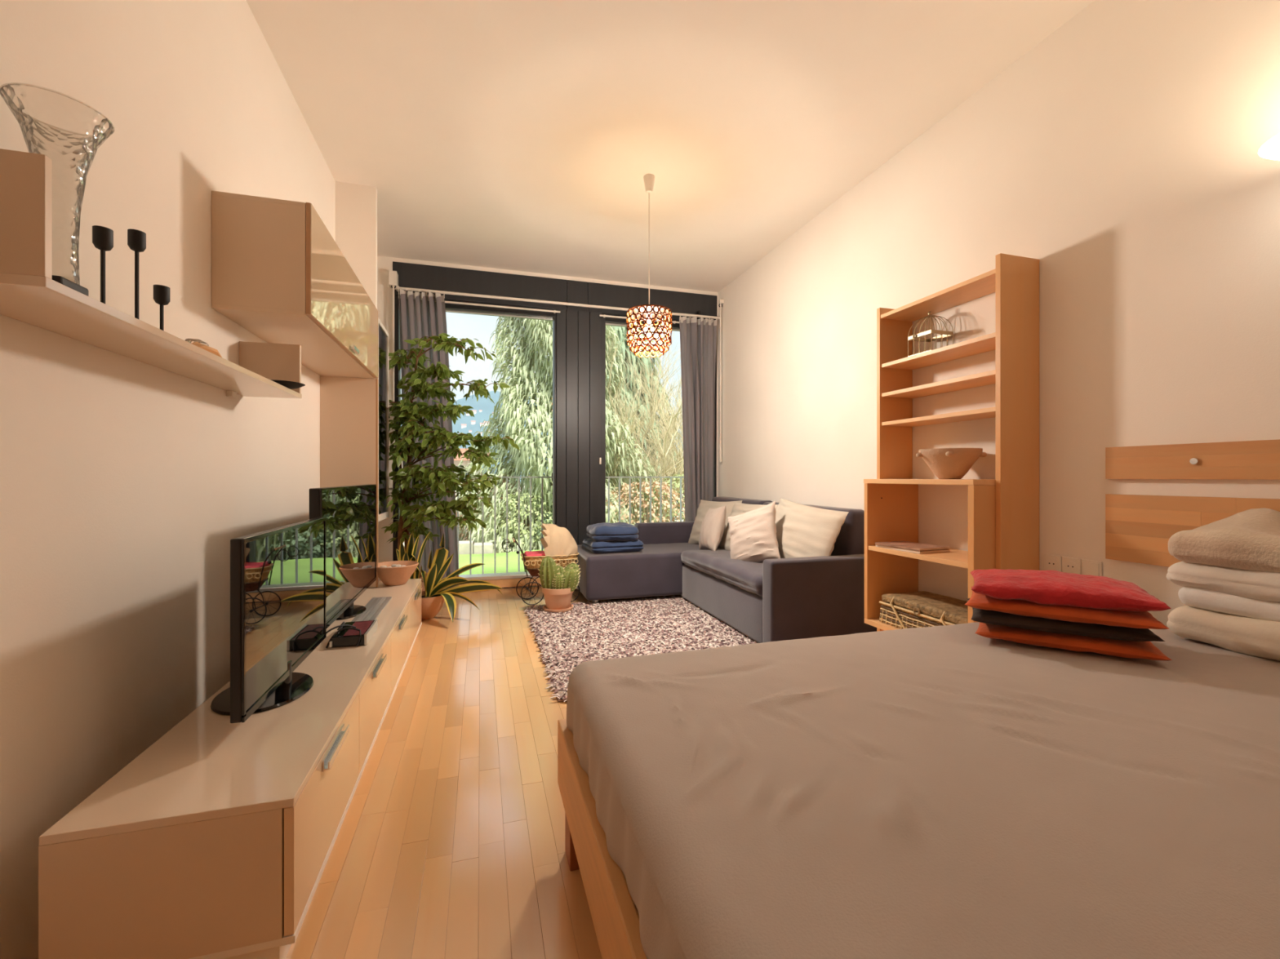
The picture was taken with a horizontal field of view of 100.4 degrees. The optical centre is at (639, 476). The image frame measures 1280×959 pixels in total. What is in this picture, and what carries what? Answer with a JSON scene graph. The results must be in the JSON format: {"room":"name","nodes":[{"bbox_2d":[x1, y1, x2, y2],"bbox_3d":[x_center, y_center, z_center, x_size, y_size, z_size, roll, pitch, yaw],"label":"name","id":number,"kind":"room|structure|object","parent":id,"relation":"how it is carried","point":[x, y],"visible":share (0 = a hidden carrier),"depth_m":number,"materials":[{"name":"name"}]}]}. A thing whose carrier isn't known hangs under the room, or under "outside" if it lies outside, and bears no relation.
{"room":"studio apartment","nodes":[
{"label":"studio apartment","id":0,"kind":"room"},
{"bbox_2d":[0,0,335,958],"bbox_3d":[-1.426,-0.295,1.228,0.200,3.290,7.570,0,0,-17],"label":"wall","id":1,"kind":"structure","parent":0,"point":[126,484],"depth_m":1.43,"materials":[{"name":"white paint"}]},
{"bbox_2d":[0,148,302,398],"bbox_3d":[-1.300,-0.424,1.526,0.210,0.245,1.354,0,0,-17],"label":"wall shelf","id":2,"kind":"object","parent":1,"relation":"attached to","point":[29,295],"visible":1,"depth_m":1.07,"materials":[{"name":"beige paint"}]},
{"bbox_2d":[0,82,115,284],"bbox_3d":[-1.165,-0.537,1.071,0.158,0.394,0.158,0,0,-17],"label":"glass vase","id":3,"kind":"object","parent":2,"relation":"on","point":[27,128],"visible":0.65,"depth_m":1.08,"materials":[{"name":"clear glass"}]},
{"bbox_2d":[52,275,88,296],"bbox_3d":[-1.059,-0.350,0.979,0.036,0.020,0.073,0,0,-17],"label":"dish","id":4,"kind":"object","parent":2,"relation":"on","point":[60,279],"visible":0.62,"depth_m":0.97,"materials":[{"name":"black"}]},
{"bbox_2d":[92,225,113,303],"bbox_3d":[-1.172,-0.441,1.164,0.070,0.200,0.070,0,0,-17],"label":"candlestick","id":5,"kind":"object","parent":2,"relation":"on","point":[102,237],"visible":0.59,"depth_m":1.16,"materials":[{"name":"black metal"}]},
{"bbox_2d":[92,225,113,251],"bbox_3d":[-1.172,-0.517,1.164,0.033,0.047,0.033,0,0,-17],"label":"cup","id":6,"kind":"object","parent":5,"relation":"on","point":[102,237],"depth_m":1.15,"materials":[{"name":"black metal"}]},
{"bbox_2d":[127,228,146,319],"bbox_3d":[-1.207,-0.464,1.279,0.070,0.246,0.070,0,0,-17],"label":"candlestick","id":7,"kind":"object","parent":2,"relation":"on","point":[136,239],"visible":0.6,"depth_m":1.27,"materials":[{"name":"black metal"}]},
{"bbox_2d":[127,228,146,252],"bbox_3d":[-1.207,-0.563,1.279,0.033,0.047,0.033,0,0,-17],"label":"cup","id":8,"kind":"object","parent":7,"relation":"on","point":[136,239],"depth_m":1.27,"materials":[{"name":"black metal"}]},
{"bbox_2d":[153,284,169,330],"bbox_3d":[-1.236,-0.415,1.379,0.070,0.150,0.070,0,0,-17],"label":"candlestick","id":9,"kind":"object","parent":2,"relation":"on","point":[161,293],"visible":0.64,"depth_m":1.37,"materials":[{"name":"black metal"}]},
{"bbox_2d":[153,284,169,305],"bbox_3d":[-1.236,-0.467,1.379,0.033,0.047,0.033,0,0,-17],"label":"cup","id":10,"kind":"object","parent":9,"relation":"on","point":[161,293],"depth_m":1.37,"materials":[{"name":"black metal"}]},
{"bbox_2d":[184,338,222,357],"bbox_3d":[-1.271,-0.368,1.538,0.050,0.046,0.142,0,0,-1],"label":"ornament","id":11,"kind":"object","parent":2,"relation":"on","point":[197,342],"visible":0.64,"depth_m":1.53,"materials":[{"name":"brown wood"}]},
{"bbox_2d":[270,379,305,389],"bbox_3d":[-1.384,-0.351,2.065,0.150,0.021,0.150,0,0,-17],"label":"dish","id":12,"kind":"object","parent":2,"relation":"on","point":[290,384],"visible":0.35,"depth_m":2.04,"materials":[{"name":"black ceramic"}]},
{"bbox_2d":[211,190,377,587],"bbox_3d":[-1.553,-0.170,2.586,0.332,1.692,1.355,0,0,-17],"label":"upper cabinet","id":13,"kind":"object","parent":1,"relation":"attached to","point":[278,273],"visible":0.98,"depth_m":2.12,"materials":[{"name":"beige paint"}]},
{"bbox_2d":[310,203,377,377],"bbox_3d":[-1.415,-0.809,2.628,0.002,0.411,1.352,0,0,-17],"label":"door","id":14,"kind":"structure","parent":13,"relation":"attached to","point":[340,306],"depth_m":2.38,"materials":[{"name":"glass"}]},
{"bbox_2d":[335,181,377,308],"bbox_3d":[-1.892,-0.445,3.560,0.243,2.990,0.045,0,0,-17],"label":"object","id":15,"kind":"structure","parent":1,"relation":"attached to","point":[356,205],"depth_m":3.55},
{"bbox_2d":[377,317,390,521],"bbox_3d":[-1.959,-0.388,3.806,0.253,1.395,0.455,0,0,-17],"label":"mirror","id":16,"kind":"object","parent":1,"relation":"attached to","point":[384,417],"visible":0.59,"depth_m":3.90,"materials":[{"name":"beige glass"}]},
{"bbox_2d":[413,572,427,591],"bbox_3d":[-1.815,0.910,4.154,0.320,0.280,0.320,0,0,-17],"label":"pot","id":17,"kind":"object","parent":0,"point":[420,576],"depth_m":4.12,"materials":[{"name":"ceramic"}]},
{"bbox_2d":[285,586,680,958],"bbox_3d":[0.356,1.200,1.396,3.711,0.300,7.869,0,0,-17],"label":"floor","id":18,"kind":"structure","parent":0,"point":[450,842],"depth_m":1.62,"materials":[{"name":"brown wood"}]},
{"bbox_2d":[38,578,422,958],"bbox_3d":[-1.285,0.864,2.278,0.436,0.372,2.530,0,0,-17],"label":"media console","id":19,"kind":"object","parent":18,"relation":"on","point":[216,841],"visible":0.97,"depth_m":1.12,"materials":[{"name":"beige paint"}]},
{"bbox_2d":[210,517,326,723],"bbox_3d":[-1.179,0.418,1.693,0.256,0.520,0.750,0,0,-17],"label":"television","id":20,"kind":"object","parent":19,"relation":"on","point":[278,575],"visible":1,"depth_m":1.56,"materials":[{"name":"black plastic"}]},
{"bbox_2d":[309,484,376,628],"bbox_3d":[-1.476,0.362,2.634,0.220,0.630,1.148,0,0,-17],"label":"television","id":21,"kind":"object","parent":19,"relation":"on","point":[349,512],"visible":0.76,"depth_m":2.52,"materials":[{"name":"black glass"}]},
{"bbox_2d":[329,619,377,647],"bbox_3d":[-1.191,0.655,2.228,0.130,0.043,0.248,0,0,-17],"label":"book","id":22,"kind":"object","parent":19,"relation":"on","point":[346,637],"visible":0.99,"depth_m":2.15,"materials":[{"name":"black"}]},
{"bbox_2d":[325,622,361,648],"bbox_3d":[-1.234,0.639,2.222,0.173,0.072,0.280,0,0,-17],"label":"cable","id":23,"kind":"object","parent":22,"relation":"on","point":[340,627],"visible":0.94,"depth_m":2.14,"materials":[{"name":"black plastic"}]},
{"bbox_2d":[351,596,391,622],"bbox_3d":[-1.350,0.674,2.686,0.100,0.007,0.600,0,0,-17],"label":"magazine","id":24,"kind":"object","parent":19,"relation":"on","point":[375,606],"visible":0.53,"depth_m":2.69,"materials":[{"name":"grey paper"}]},
{"bbox_2d":[376,560,418,586],"bbox_3d":[-1.541,0.614,3.359,0.274,0.126,0.274,0,0,-17],"label":"clay bowl","id":25,"kind":"object","parent":19,"relation":"on","point":[393,573],"visible":1,"depth_m":3.29,"materials":[{"name":"ceramic"}]},
{"bbox_2d":[395,531,430,594],"bbox_3d":[-1.643,0.720,3.768,0.215,0.660,0.215,0,0,28],"label":"snake plant","id":26,"kind":"object","parent":18,"relation":"on","point":[411,548],"visible":0.27,"depth_m":3.78,"materials":[{"name":"green plant"}]},
{"bbox_2d":[382,333,519,591],"bbox_3d":[-1.501,-0.034,4.068,1.094,2.167,0.591,0,0,7],"label":"potted plant","id":27,"kind":"object","parent":18,"relation":"on","point":[439,479],"visible":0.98,"depth_m":4.04,"materials":[{"name":"plant"}]},
{"bbox_2d":[420,533,502,622],"bbox_3d":[-1.354,0.735,3.913,0.684,0.630,0.494,0,0,-17],"label":"snake plant","id":28,"kind":"object","parent":18,"relation":"on","point":[433,599],"visible":0.93,"depth_m":3.98,"materials":[{"name":"green plant"}]},
{"bbox_2d":[501,523,579,605],"bbox_3d":[-0.831,0.721,4.477,0.642,0.658,0.281,0,0,-17],"label":"carriage","id":29,"kind":"object","parent":18,"relation":"on","point":[558,544],"visible":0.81,"depth_m":4.41,"materials":[{"name":"grey metal"}]},
{"bbox_2d":[524,551,545,556],"bbox_3d":[-0.763,0.654,4.500,0.406,0.042,0.201,0,0,-17],"label":"bedding","id":30,"kind":"object","parent":29,"relation":"on","point":[527,553],"depth_m":4.43,"materials":[{"name":"red fabric"}]},
{"bbox_2d":[527,568,564,576],"bbox_3d":[-0.760,0.791,4.501,0.408,0.067,0.213,0,0,-17],"label":"basket","id":31,"kind":"object","parent":29,"relation":"on","point":[532,571],"depth_m":4.38,"materials":[{"name":"wicker"}]},
{"bbox_2d":[520,551,579,569],"bbox_3d":[-0.760,0.707,4.501,0.487,0.114,0.265,0,0,-17],"label":"basket","id":32,"kind":"object","parent":29,"relation":"on","point":[531,560],"depth_m":4.39,"materials":[{"name":"wicker"}]},
{"bbox_2d":[540,523,577,557],"bbox_3d":[-0.681,0.530,4.524,0.304,0.277,0.261,0,0,-17],"label":"hood","id":33,"kind":"object","parent":29,"relation":"attached to","point":[557,541],"depth_m":4.42,"materials":[{"name":"beige fabric"}]},
{"bbox_2d":[522,595,758,702],"bbox_3d":[0.086,1.036,3.566,1.600,0.027,1.912,0,0,-17],"label":"shag rug","id":34,"kind":"object","parent":18,"relation":"on","point":[590,631],"visible":0.65,"depth_m":3.51,"materials":[{"name":"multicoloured carpet"}]},
{"bbox_2d":[537,555,579,612],"bbox_3d":[-0.620,0.817,4.139,0.344,0.421,0.262,0,0,-17],"label":"potted cactus","id":35,"kind":"object","parent":34,"relation":"on","point":[558,584],"visible":1,"depth_m":4.05,"materials":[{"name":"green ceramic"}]},
{"bbox_2d":[542,586,573,609],"bbox_3d":[-0.634,0.934,4.131,0.248,0.168,0.248,0,0,-17],"label":"pot","id":36,"kind":"object","parent":35,"relation":"on","point":[555,597],"depth_m":4.04,"materials":[{"name":"orange ceramic"}]},
{"bbox_2d":[575,496,876,643],"bbox_3d":[0.424,0.626,4.168,1.584,0.847,2.291,0,0,-17],"label":"sofa","id":37,"kind":"object","parent":18,"relation":"on","point":[792,598],"visible":0.74,"depth_m":3.46,"materials":[{"name":"grey fabric"}]},
{"bbox_2d":[582,537,644,553],"bbox_3d":[-0.239,0.586,4.642,0.462,0.113,0.406,0,0,-20],"label":"folded blanket","id":38,"kind":"object","parent":37,"relation":"on","point":[615,546],"visible":0.81,"depth_m":4.47,"materials":[{"name":"blue fabric"}]},
{"bbox_2d":[586,522,638,542],"bbox_3d":[-0.239,0.474,4.631,0.427,0.147,0.409,0,0,-15],"label":"folded blanket","id":39,"kind":"object","parent":38,"relation":"on","point":[604,531],"visible":1,"depth_m":4.46,"materials":[{"name":"blue fabric"}]},
{"bbox_2d":[698,505,726,551],"bbox_3d":[0.618,0.450,4.568,0.194,0.428,0.447,0,0,-9],"label":"cushion","id":40,"kind":"object","parent":37,"relation":"on","point":[713,526],"visible":0.99,"depth_m":4.43,"materials":[{"name":"beige fabric"}]},
{"bbox_2d":[688,499,742,547],"bbox_3d":[0.689,0.435,4.965,0.223,0.444,0.614,0,0,-31],"label":"cushion","id":41,"kind":"object","parent":37,"relation":"on","point":[704,505],"visible":0.46,"depth_m":5.02,"materials":[{"name":"beige fabric"}]},
{"bbox_2d":[680,549,763,596],"bbox_3d":[0.829,0.662,3.928,0.671,0.151,1.357,0,0,-17],"label":"seat cushion","id":42,"kind":"object","parent":37,"relation":"on","point":[743,577],"depth_m":3.68,"materials":[{"name":"grey fabric"}]},
{"bbox_2d":[719,502,778,551],"bbox_3d":[0.885,0.430,4.335,0.227,0.439,0.660,0,0,-26],"label":"cushion","id":43,"kind":"object","parent":37,"relation":"on","point":[739,508],"visible":0.27,"depth_m":4.46,"materials":[{"name":"beige fabric"}]},
{"bbox_2d":[727,501,780,562],"bbox_3d":[0.800,0.430,3.788,0.535,0.521,0.203,0,0,45],"label":"cushion","id":44,"kind":"object","parent":37,"relation":"on","point":[753,534],"visible":0.9,"depth_m":3.71,"materials":[{"name":"beige fabric"}]},
{"bbox_2d":[774,497,848,558],"bbox_3d":[1.085,0.402,3.638,0.231,0.484,0.818,0,0,-20],"label":"cushion","id":45,"kind":"object","parent":37,"relation":"on","point":[802,531],"visible":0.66,"depth_m":3.49,"materials":[{"name":"beige fabric"}]},
{"bbox_2d":[557,622,1279,958],"bbox_3d":[1.036,0.775,1.030,2.145,0.549,1.740,0,0,-17],"label":"bed","id":46,"kind":"object","parent":18,"relation":"on","point":[953,791],"visible":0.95,"depth_m":0.88,"materials":[{"name":"beige fabric"}]},
{"bbox_2d":[975,622,1172,661],"bbox_3d":[1.335,0.493,1.698,0.450,0.066,0.340,0,0,33],"label":"seat cushion","id":47,"kind":"object","parent":46,"relation":"on","point":[1119,648],"visible":0.48,"depth_m":1.56,"materials":[{"name":"orange fabric"}]},
{"bbox_2d":[966,598,1164,641],"bbox_3d":[1.313,0.447,1.702,0.450,0.060,0.330,0,0,30],"label":"seat cushion","id":48,"kind":"object","parent":47,"relation":"on","point":[992,617],"visible":0.41,"depth_m":1.57,"materials":[{"name":"black fabric"}]},
{"bbox_2d":[964,586,1168,629],"bbox_3d":[1.319,0.407,1.699,0.470,0.062,0.340,0,0,35],"label":"seat cushion","id":49,"kind":"object","parent":48,"relation":"on","point":[1144,620],"visible":0.64,"depth_m":1.56,"materials":[{"name":"orange fabric"}]},
{"bbox_2d":[970,568,1171,612],"bbox_3d":[1.327,0.354,1.706,0.460,0.095,0.350,0,0,31],"label":"seat cushion","id":50,"kind":"object","parent":49,"relation":"on","point":[1056,588],"visible":1,"depth_m":1.60,"materials":[{"name":"red fabric"}]},
{"bbox_2d":[1166,605,1279,661],"bbox_3d":[1.930,0.464,1.415,0.270,0.144,0.767,0,0,-15],"label":"folded towel","id":51,"kind":"object","parent":46,"relation":"on","point":[1257,637],"visible":0.83,"depth_m":1.59,"materials":[{"name":"beige fabric"}]},
{"bbox_2d":[1177,586,1279,622],"bbox_3d":[1.941,0.380,1.402,0.254,0.073,0.746,0,0,-15],"label":"quilt","id":52,"kind":"object","parent":51,"relation":"on","point":[1197,597],"visible":0.66,"depth_m":1.60,"materials":[{"name":"white fabric"}]},
{"bbox_2d":[1166,561,1279,602],"bbox_3d":[1.929,0.306,1.416,0.267,0.128,0.770,0,0,-15],"label":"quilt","id":53,"kind":"object","parent":52,"relation":"on","point":[1252,584],"visible":0.77,"depth_m":1.59,"materials":[{"name":"beige fabric"}]},
{"bbox_2d":[1168,507,1279,573],"bbox_3d":[1.939,0.187,1.411,0.313,0.178,0.773,0,0,-15],"label":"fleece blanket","id":54,"kind":"object","parent":53,"relation":"on","point":[1249,540],"visible":1,"depth_m":1.60,"materials":[{"name":"beige fabric"}]},
{"bbox_2d":[863,253,1039,631],"bbox_3d":[1.510,0.039,2.696,0.351,2.022,0.757,0,0,-17],"label":"bookshelf","id":55,"kind":"object","parent":18,"relation":"on","point":[1003,511],"visible":0.8,"depth_m":2.46,"materials":[{"name":"brown wood"}]},
{"bbox_2d":[875,544,949,554],"bbox_3d":[1.423,0.376,2.800,0.200,0.012,0.290,0,0,-20],"label":"magazine","id":56,"kind":"object","parent":55,"relation":"on","point":[877,545],"visible":0.57,"depth_m":2.69,"materials":[{"name":"beige paper"}]},
{"bbox_2d":[875,541,948,551],"bbox_3d":[1.423,0.362,2.799,0.206,0.010,0.280,0,0,-22],"label":"magazine","id":57,"kind":"object","parent":56,"relation":"on","point":[902,544],"visible":1,"depth_m":2.76,"materials":[{"name":"beige paper"}]},
{"bbox_2d":[879,591,968,629],"bbox_3d":[1.516,0.709,2.669,0.312,0.158,0.572,0,0,-17],"label":"wicker basket","id":58,"kind":"object","parent":55,"relation":"on","point":[920,609],"visible":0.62,"depth_m":2.69,"materials":[{"name":"wicker"}]},
{"bbox_2d":[907,311,953,356],"bbox_3d":[1.545,-0.758,2.844,0.152,0.246,0.158,0,0,-17],"label":"cage","id":59,"kind":"object","parent":55,"relation":"on","point":[944,334],"visible":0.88,"depth_m":2.83,"materials":[{"name":"gold metal"}]},
{"bbox_2d":[915,448,986,479],"bbox_3d":[1.530,-0.060,2.638,0.282,0.148,0.274,0,0,-17],"label":"bowl","id":60,"kind":"object","parent":55,"relation":"on","point":[944,463],"visible":0.98,"depth_m":2.56,"materials":[{"name":"ceramic"}]},
{"bbox_2d":[377,255,718,588],"bbox_3d":[-0.796,-0.295,5.252,3.311,3.290,0.220,0,0,-17],"label":"wall","id":61,"kind":"structure","parent":0,"point":[384,293],"depth_m":4.72,"materials":[{"name":"white paint"}]},
{"bbox_2d":[388,270,398,448],"bbox_3d":[-2.162,-1.020,4.679,0.065,1.540,0.094,0,0,-17],"label":"rod","id":62,"kind":"object","parent":61,"relation":"hanging from","point":[393,275],"visible":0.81,"depth_m":4.64,"materials":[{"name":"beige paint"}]},
{"bbox_2d":[392,261,716,320],"bbox_3d":[-0.717,-1.758,5.262,3.130,0.295,0.205,0,0,-17],"label":"trim","id":63,"kind":"structure","parent":61,"relation":"attached to","point":[410,275],"depth_m":5.09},
{"bbox_2d":[393,285,719,591],"bbox_3d":[-0.698,-0.336,5.201,3.128,2.748,0.213,0,0,-17],"label":"window","id":64,"kind":"structure","parent":61,"relation":"in","point":[508,580],"depth_m":5.01,"materials":[{"name":"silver metal"}]},
{"bbox_2d":[398,288,458,589],"bbox_3d":[-1.874,-0.326,4.729,0.511,2.652,0.121,0,0,-17],"label":"curtain","id":65,"kind":"object","parent":64,"relation":"hanging from","point":[420,316],"visible":0.41,"depth_m":4.72,"materials":[{"name":"grey fabric"}]},
{"bbox_2d":[434,300,559,313],"bbox_3d":[-1.307,-1.576,4.952,1.130,0.022,0.037,0,0,-17],"label":"bar","id":66,"kind":"object","parent":64,"relation":"attached to","point":[449,302],"visible":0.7,"depth_m":4.94,"materials":[{"name":"beige paint"}]},
{"bbox_2d":[679,314,717,521],"bbox_3d":[0.599,-0.326,5.472,0.408,2.652,0.116,0,0,-24],"label":"curtain","id":67,"kind":"object","parent":64,"relation":"hanging from","point":[698,337],"visible":0.79,"depth_m":5.45,"materials":[{"name":"grey fabric"}]},
{"bbox_2d":[556,309,601,545],"bbox_3d":[-0.617,-0.280,5.279,0.440,2.660,0.230,0,0,-17],"label":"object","id":68,"kind":"structure","parent":61,"relation":"attached to","point":[579,333],"depth_m":5.18,"materials":[{"name":"black paint"}]},
{"bbox_2d":[601,313,715,523],"bbox_3d":[0.196,-0.286,5.496,1.242,2.648,0.160,0,0,-17],"label":"window","id":69,"kind":"structure","parent":61,"relation":"in","point":[615,322],"depth_m":5.28,"materials":[{"name":"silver metal"}]},
{"bbox_2d":[599,314,679,324],"bbox_3d":[0.003,-1.576,5.344,0.835,0.022,0.037,0,0,-17],"label":"bar","id":70,"kind":"object","parent":69,"relation":"attached to","point":[600,315],"visible":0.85,"depth_m":5.26,"materials":[{"name":"beige paint"}]},
{"bbox_2d":[246,0,1094,292],"bbox_3d":[0.284,-2.065,1.635,3.711,0.250,7.770,0,0,-17],"label":"ceiling","id":71,"kind":"structure","parent":0,"point":[524,135],"depth_m":2.78,"materials":[{"name":"white paint"}]},
{"bbox_2d":[626,173,672,358],"bbox_3d":[0.060,-1.363,3.452,0.298,1.152,0.296,0,0,-17],"label":"pendant lamp","id":72,"kind":"object","parent":71,"relation":"hanging from","point":[650,313],"visible":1,"depth_m":3.38,"materials":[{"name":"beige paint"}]},
{"bbox_2d":[718,0,1279,627],"bbox_3d":[1.938,-0.295,2.233,0.200,3.290,7.570,0,0,-17],"label":"wall","id":73,"kind":"structure","parent":0,"point":[1118,153],"depth_m":2.26,"materials":[{"name":"white paint"}]},
{"bbox_2d":[718,298,724,462],"bbox_3d":[0.834,-0.985,5.488,0.052,1.670,0.040,0,0,-17],"label":"rod","id":74,"kind":"object","parent":73,"relation":"attached to","point":[721,302],"visible":1,"depth_m":5.48,"materials":[{"name":"beige paint"}]},
{"bbox_2d":[1043,553,1062,572],"bbox_3d":[1.799,0.380,2.327,0.010,0.076,0.076,0,0,-17],"label":"wall socket","id":75,"kind":"object","parent":73,"relation":"attached to","point":[1051,562],"visible":0.88,"depth_m":2.32,"materials":[{"name":"beige paint"}]},
{"bbox_2d":[1062,556,1081,574],"bbox_3d":[1.821,0.380,2.253,0.010,0.076,0.076,0,0,-17],"label":"wall socket","id":76,"kind":"object","parent":73,"relation":"attached to","point":[1069,565],"visible":0.85,"depth_m":2.25,"materials":[{"name":"beige paint"}]},
{"bbox_2d":[1081,559,1102,576],"bbox_3d":[1.843,0.380,2.178,0.011,0.076,0.076,0,0,-17],"label":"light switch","id":77,"kind":"object","parent":73,"relation":"attached to","point":[1089,567],"visible":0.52,"depth_m":2.17,"materials":[{"name":"beige paint"}]},
{"bbox_2d":[1105,439,1279,567],"bbox_3d":[2.102,0.105,1.279,0.029,0.441,1.748,0,0,-17],"label":"headboard","id":78,"kind":"object","parent":73,"relation":"attached to","point":[1139,528],"visible":0.62,"depth_m":1.92,"materials":[{"name":"brown wood"}]},
{"bbox_2d":[1257,133,1279,160],"bbox_3d":[1.898,-0.885,1.454,0.320,0.156,0.250,0,0,-17],"label":"wall lamp","id":79,"kind":"object","parent":73,"relation":"attached to","point":[1270,149],"visible":1,"depth_m":1.50,"materials":[{"name":"white glass"}]},
{"label":"outside","id":80,"kind":"structure","parent":0,"visible":0},
{"bbox_2d":[400,391,683,481],"bbox_3d":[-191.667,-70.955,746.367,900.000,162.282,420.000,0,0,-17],"label":"hill","id":81,"kind":"structure","parent":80,"point":[486,406],"depth_m":814.12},
{"bbox_2d":[461,423,466,428],"bbox_3d":[-250.153,-71.362,757.514,7.398,6.725,5.380,0,0,-17],"label":"house","id":82,"kind":"structure","parent":81,"relation":"on","point":[463,425],"depth_m":755.70,"materials":[{"name":"beige"}]},
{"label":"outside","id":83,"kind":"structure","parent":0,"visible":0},
{"bbox_2d":[403,483,684,553],"bbox_3d":[-8.366,1.875,62.939,140.000,0.750,114.600,0,0,-17],"label":"ground","id":84,"kind":"structure","parent":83,"point":[520,483],"depth_m":17.93,"materials":[{"name":"green plant"}]},
{"bbox_2d":[401,448,488,513],"bbox_3d":[-10.748,0.125,23.924,7.700,2.850,6.800,0,0,-17],"label":"house","id":85,"kind":"structure","parent":84,"relation":"on","point":[456,461],"depth_m":21.87,"materials":[{"name":"beige"}]},
{"bbox_2d":[403,540,493,554],"bbox_3d":[-4.745,1.325,8.915,4.410,0.350,0.300,0,0,-17],"label":"wall","id":86,"kind":"structure","parent":84,"relation":"on","point":[464,546],"depth_m":9.33,"materials":[{"name":"stone"}]},
{"bbox_2d":[455,494,493,540],"bbox_3d":[-5.188,0.925,12.284,3.530,1.150,0.110,0,0,-17],"label":"fence","id":87,"kind":"object","parent":84,"relation":"on","point":[477,495],"visible":0.02,"depth_m":12.55,"materials":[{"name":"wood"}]},
{"bbox_2d":[456,474,537,541],"bbox_3d":[-3.379,0.720,12.111,2.210,1.560,2.210,0,0,-17],"label":"shrub","id":88,"kind":"object","parent":84,"relation":"on","point":[481,474],"visible":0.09,"depth_m":11.76,"materials":[{"name":"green plant"}]},
{"bbox_2d":[458,549,543,574],"bbox_3d":[-2.247,1.405,7.521,12.000,0.189,3.700,0,0,-17],"label":"lawn","id":89,"kind":"structure","parent":84,"relation":"on","point":[500,557],"depth_m":8.27,"materials":[{"name":"green plant"}]},
{"bbox_2d":[484,491,552,551],"bbox_3d":[-2.233,0.897,10.748,1.896,1.214,1.875,0,0,-17],"label":"shrub","id":90,"kind":"object","parent":84,"relation":"on","point":[511,495],"visible":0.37,"depth_m":10.30,"materials":[{"name":"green plant"}]},
{"bbox_2d":[534,506,552,535],"bbox_3d":[-1.387,0.971,10.649,1.474,1.058,1.514,0,0,23],"label":"shrub","id":91,"kind":"object","parent":84,"relation":"on","point":[549,515],"visible":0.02,"depth_m":10.35,"materials":[{"name":"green plant"}]},
{"bbox_2d":[455,316,664,553],"bbox_3d":[-1.756,-3.141,12.261,4.959,9.656,5.100,0,0,-23],"label":"conifer","id":92,"kind":"object","parent":84,"relation":"on","point":[538,345],"visible":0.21,"depth_m":11.17,"materials":[{"name":"green plant"}]},
{"bbox_2d":[528,390,683,522],"bbox_3d":[-0.901,-0.214,13.257,4.134,3.450,3.178,0,0,-44],"label":"bare shrub","id":93,"kind":"object","parent":84,"relation":"on","point":[628,390],"visible":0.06,"depth_m":12.84,"materials":[{"name":"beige plant"}]},
{"bbox_2d":[542,325,684,518],"bbox_3d":[-0.917,-2.967,20.644,6.314,10.024,6.440,0,0,-17],"label":"conifer","id":94,"kind":"object","parent":84,"relation":"on","point":[622,335],"visible":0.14,"depth_m":19.32,"materials":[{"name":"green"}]},
{"bbox_2d":[605,325,684,521],"bbox_3d":[0.220,-1.254,12.007,3.860,5.532,4.342,0,0,20],"label":"tree","id":95,"kind":"object","parent":84,"relation":"on","point":[675,428],"visible":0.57,"depth_m":11.76,"materials":[{"name":"beige plant"}]},
{"bbox_2d":[605,328,684,521],"bbox_3d":[0.720,-1.128,13.469,4.604,5.274,5.143,0,0,-9],"label":"bare shrub","id":96,"kind":"object","parent":84,"relation":"on","point":[663,380],"visible":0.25,"depth_m":12.39,"materials":[{"name":"beige plant"}]},
{"bbox_2d":[605,481,684,524],"bbox_3d":[0.169,0.800,10.676,2.243,1.413,2.228,0,0,28],"label":"shrub","id":97,"kind":"object","parent":84,"relation":"on","point":[674,497],"visible":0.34,"depth_m":10.43,"materials":[{"name":"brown plant"}]},
{"bbox_2d":[635,474,684,522],"bbox_3d":[1.128,0.720,11.623,2.577,1.559,2.674,0,0,-17],"label":"shrub","id":98,"kind":"object","parent":84,"relation":"on","point":[678,475],"visible":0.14,"depth_m":11.31,"materials":[{"name":"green plant"}]},
{"bbox_2d":[669,481,684,519],"bbox_3d":[1.811,0.669,12.261,2.619,1.661,2.754,0,0,-17],"label":"shrub","id":99,"kind":"object","parent":84,"relation":"on","point":[682,482],"visible":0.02,"depth_m":12.10,"materials":[{"name":"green plant"}]},
{"bbox_3d":[-0.766,1.425,5.710,5.000,0.150,0.620,0,0,-17],"label":"terrace","id":100,"kind":"object","parent":84,"relation":"on","visible":0},
{"bbox_2d":[456,476,684,574],"bbox_3d":[-0.736,0.675,5.781,3.930,1.350,0.040,0,0,-17],"label":"balcony railing","id":101,"kind":"object","parent":100,"relation":"on","point":[506,477],"visible":0.14,"depth_m":5.65,"materials":[{"name":"grey metal"}]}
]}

